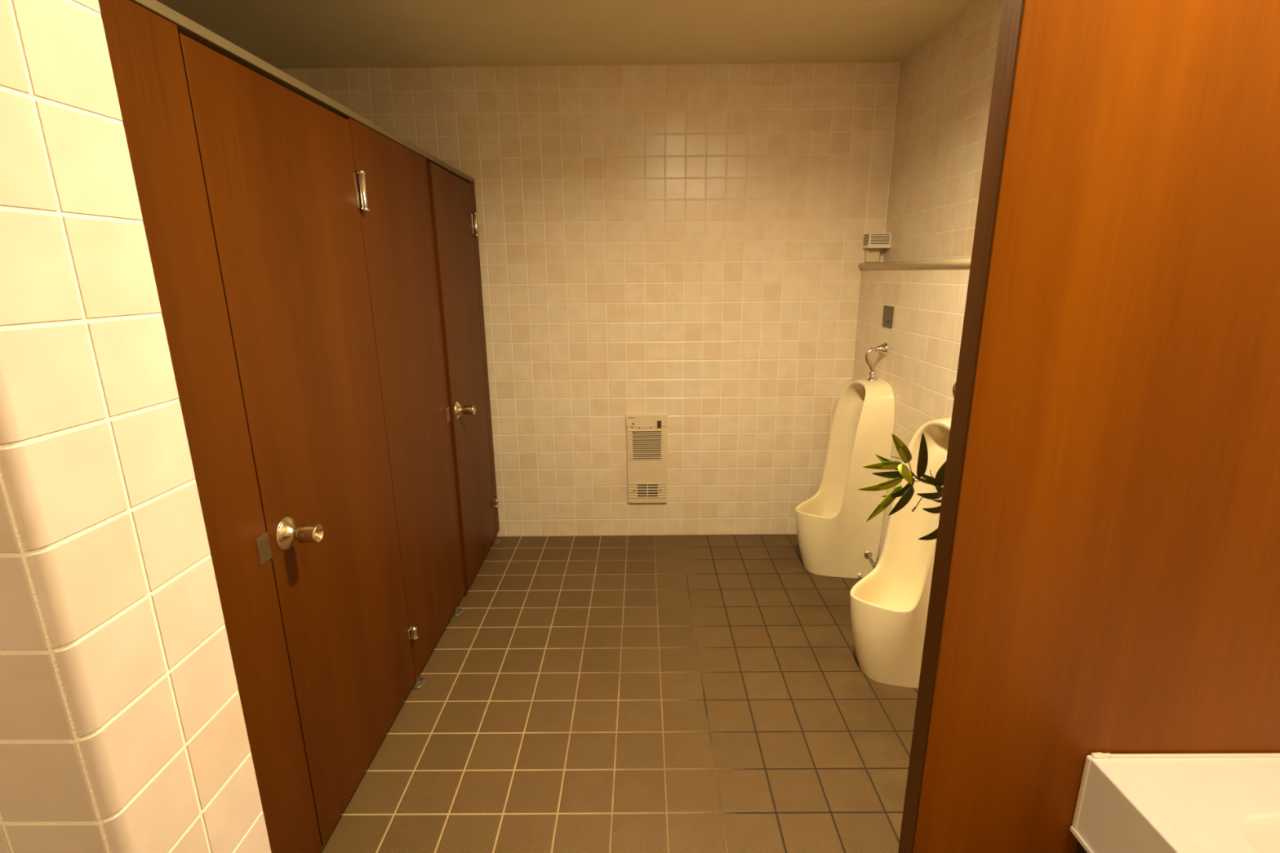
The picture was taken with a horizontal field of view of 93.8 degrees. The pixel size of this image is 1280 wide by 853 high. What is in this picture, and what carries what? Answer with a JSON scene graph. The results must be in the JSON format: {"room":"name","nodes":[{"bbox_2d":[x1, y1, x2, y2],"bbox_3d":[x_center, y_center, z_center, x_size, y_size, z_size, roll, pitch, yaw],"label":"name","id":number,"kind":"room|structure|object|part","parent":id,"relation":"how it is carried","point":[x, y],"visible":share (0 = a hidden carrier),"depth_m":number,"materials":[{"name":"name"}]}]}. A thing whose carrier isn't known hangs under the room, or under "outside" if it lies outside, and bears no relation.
{"room":"public restroom","nodes":[
{"label":"public restroom","id":0,"kind":"room"},
{"bbox_2d":[0,0,271,852],"bbox_3d":[-1.393,0.103,0.639,1.705,2.383,0.201,0,14,0],"label":"wall","id":1,"kind":"structure","parent":0,"point":[123,730],"depth_m":0.60,"materials":[{"name":"beige tile"}]},
{"bbox_2d":[156,0,975,68],"bbox_3d":[-0.474,-1.154,0.552,3.565,0.080,4.838,0,14,0],"label":"ceiling","id":2,"kind":"structure","parent":0,"point":[282,33],"depth_m":2.40,"materials":[{"name":"paint"}]},
{"bbox_2d":[278,62,900,536],"bbox_3d":[-0.456,-0.547,3.152,3.565,2.383,0.100,0,14,0],"label":"wall","id":3,"kind":"structure","parent":0,"point":[682,242],"depth_m":3.02,"materials":[{"name":"beige tile"}]},
{"bbox_2d":[626,414,667,502],"bbox_3d":[0.038,0.181,3.273,0.223,0.502,0.022,0,14,0],"label":"wall heater","id":4,"kind":"object","parent":3,"relation":"attached to","point":[646,434],"visible":1,"depth_m":3.26,"materials":[{"name":"beige plastic"}]},
{"bbox_2d":[628,430,662,460],"bbox_3d":[0.032,0.101,3.246,0.185,0.167,0.003,0,14,0],"label":"grille","id":5,"kind":"object","parent":4,"relation":"attached to","point":[643,445],"depth_m":3.25,"materials":[{"name":"beige plastic"}]},
{"bbox_2d":[628,483,666,497],"bbox_3d":[0.041,0.354,3.310,0.207,0.088,0.004,0,14,0],"label":"grille","id":6,"kind":"object","parent":4,"relation":"attached to","point":[635,490],"depth_m":3.31,"materials":[{"name":"beige plastic"}]},
{"bbox_3d":[0.103,-0.013,3.219,0.032,0.050,0.006,0,14,0],"label":"switch frame","id":7,"kind":"part","parent":4,"relation":"part of","materials":[{"name":"beige plastic"}]},
{"bbox_2d":[657,420,661,427],"bbox_3d":[0.103,-0.011,3.215,0.022,0.040,0.004,0,14,0],"label":"rocker switch","id":8,"kind":"object","parent":4,"relation":"attached to","point":[659,422],"depth_m":3.21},
{"bbox_2d":[320,533,918,852],"bbox_3d":[-0.452,1.232,1.162,3.565,0.080,4.838,0,14,0],"label":"floor","id":9,"kind":"structure","parent":0,"point":[668,693],"depth_m":2.00,"materials":[{"name":"brown tile"}]},
{"bbox_2d":[97,0,500,852],"bbox_3d":[-0.817,0.014,1.967,0.060,1.886,2.414,0,14,0],"label":"wall","id":10,"kind":"structure","parent":9,"relation":"on","point":[142,36],"depth_m":1.28,"materials":[{"name":"brown wood"}]},
{"bbox_3d":[-0.820,0.238,1.034,0.035,1.816,0.495,0,14,0],"label":"fixed panel","id":11,"kind":"part","parent":10,"relation":"part of","materials":[{"name":"brown wood"}]},
{"bbox_3d":[-0.801,0.261,1.277,0.003,0.060,0.038,0,14,0],"label":"strike plate","id":12,"kind":"part","parent":10,"relation":"part of","materials":[{"name":"metal"}]},
{"bbox_2d":[177,32,417,846],"bbox_3d":[-0.781,0.099,1.594,0.110,1.804,0.650,0,14,0],"label":"door","id":13,"kind":"structure","parent":10,"relation":"in","point":[280,176],"depth_m":1.47,"materials":[{"name":"brown wood"}]},
{"bbox_3d":[-0.763,0.242,1.357,0.076,0.069,0.069,0,14,0],"label":"door knob","id":14,"kind":"part","parent":13,"relation":"part of","materials":[{"name":"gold metal"}]},
{"bbox_3d":[-0.826,-0.889,1.736,0.043,0.020,2.413,0,14,0],"label":"head rail","id":15,"kind":"part","parent":10,"relation":"part of","materials":[{"name":"brown metal"}]},
{"bbox_3d":[-0.817,-0.057,2.190,0.035,1.816,0.613,0,14,0],"label":"fixed panel","id":16,"kind":"part","parent":10,"relation":"part of","materials":[{"name":"brown wood"}]},
{"bbox_3d":[-0.797,-0.049,2.488,0.003,0.060,0.038,0,14,0],"label":"strike plate","id":17,"kind":"part","parent":10,"relation":"part of","materials":[{"name":"metal"}]},
{"bbox_2d":[426,161,498,589],"bbox_3d":[-0.772,-0.207,2.790,0.111,1.804,0.591,-1,14,-1],"label":"door","id":18,"kind":"structure","parent":10,"relation":"in","point":[453,223],"depth_m":2.70,"materials":[{"name":"brown wood"}]},
{"bbox_3d":[-0.750,-0.071,2.582,0.076,0.069,0.069,-1,14,-1],"label":"door knob","id":19,"kind":"part","parent":18,"relation":"part of","materials":[{"name":"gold metal"}]},
{"bbox_3d":[-0.814,-0.288,3.095,0.035,1.816,0.071,0,14,0],"label":"fixed panel","id":20,"kind":"part","parent":10,"relation":"part of","materials":[{"name":"brown wood"}]},
{"bbox_2d":[795,342,894,577],"bbox_3d":[0.943,0.161,2.870,0.370,1.124,0.350,0,14,0],"label":"urinal","id":21,"kind":"object","parent":9,"relation":"on","point":[835,538],"visible":0.98,"depth_m":2.83,"materials":[{"name":"beige ceramic"}]},
{"bbox_2d":[857,431,946,540],"bbox_3d":[0.665,0.542,1.272,0.532,1.182,0.240,0,14,0],"label":"bamboo","id":22,"kind":"object","parent":9,"relation":"on","point":[907,492],"visible":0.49,"depth_m":1.10,"materials":[{"name":"plant"}]},
{"bbox_2d":[849,382,955,688],"bbox_3d":[0.941,0.359,2.095,0.370,1.124,0.350,0,14,0],"label":"urinal","id":23,"kind":"object","parent":9,"relation":"on","point":[889,606],"visible":0.53,"depth_m":2.16,"materials":[{"name":"beige ceramic"}]},
{"bbox_2d":[897,0,1279,852],"bbox_3d":[0.822,0.200,0.844,0.795,2.046,0.042,0,14,0],"label":"partition wall","id":24,"kind":"structure","parent":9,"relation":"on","point":[1105,579],"depth_m":0.77,"materials":[{"name":"brown wood"}]},
{"bbox_2d":[852,266,969,569],"bbox_3d":[1.175,0.190,2.093,0.105,1.450,2.308,0,14,0],"label":"wall","id":25,"kind":"structure","parent":0,"point":[920,365],"depth_m":2.46,"materials":[{"name":"beige tile"}]},
{"bbox_2d":[882,305,893,328],"bbox_3d":[1.117,-0.496,2.703,0.006,0.094,0.104,0,14,0],"label":"sensor","id":26,"kind":"object","parent":25,"relation":"attached to","point":[887,318],"visible":1,"depth_m":2.70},
{"bbox_2d":[857,257,971,268],"bbox_3d":[1.159,-0.526,1.910,0.123,0.028,2.308,0,14,0],"label":"trim","id":27,"kind":"structure","parent":25,"relation":"on","point":[963,262],"depth_m":2.35,"materials":[{"name":"tile"}]},
{"bbox_2d":[862,232,891,262],"bbox_3d":[1.170,-0.883,2.968,0.108,0.137,0.081,0,14,0],"label":"air freshener","id":28,"kind":"object","parent":27,"relation":"on","point":[873,243],"visible":0.97,"depth_m":2.93,"materials":[{"name":"beige plastic"}]},
{"bbox_2d":[882,0,1003,262],"bbox_3d":[1.270,0.038,0.799,0.100,2.383,4.738,0,14,0],"label":"wall","id":29,"kind":"structure","parent":0,"point":[945,85],"depth_m":2.41,"materials":[{"name":"beige tile"}]},
{"bbox_2d":[1070,752,1279,852],"bbox_3d":[0.943,0.868,0.554,0.552,0.899,0.849,0,14,0],"label":"sink","id":30,"kind":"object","parent":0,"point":[1151,802],"depth_m":0.83,"materials":[{"name":"white ceramic"}]}
]}

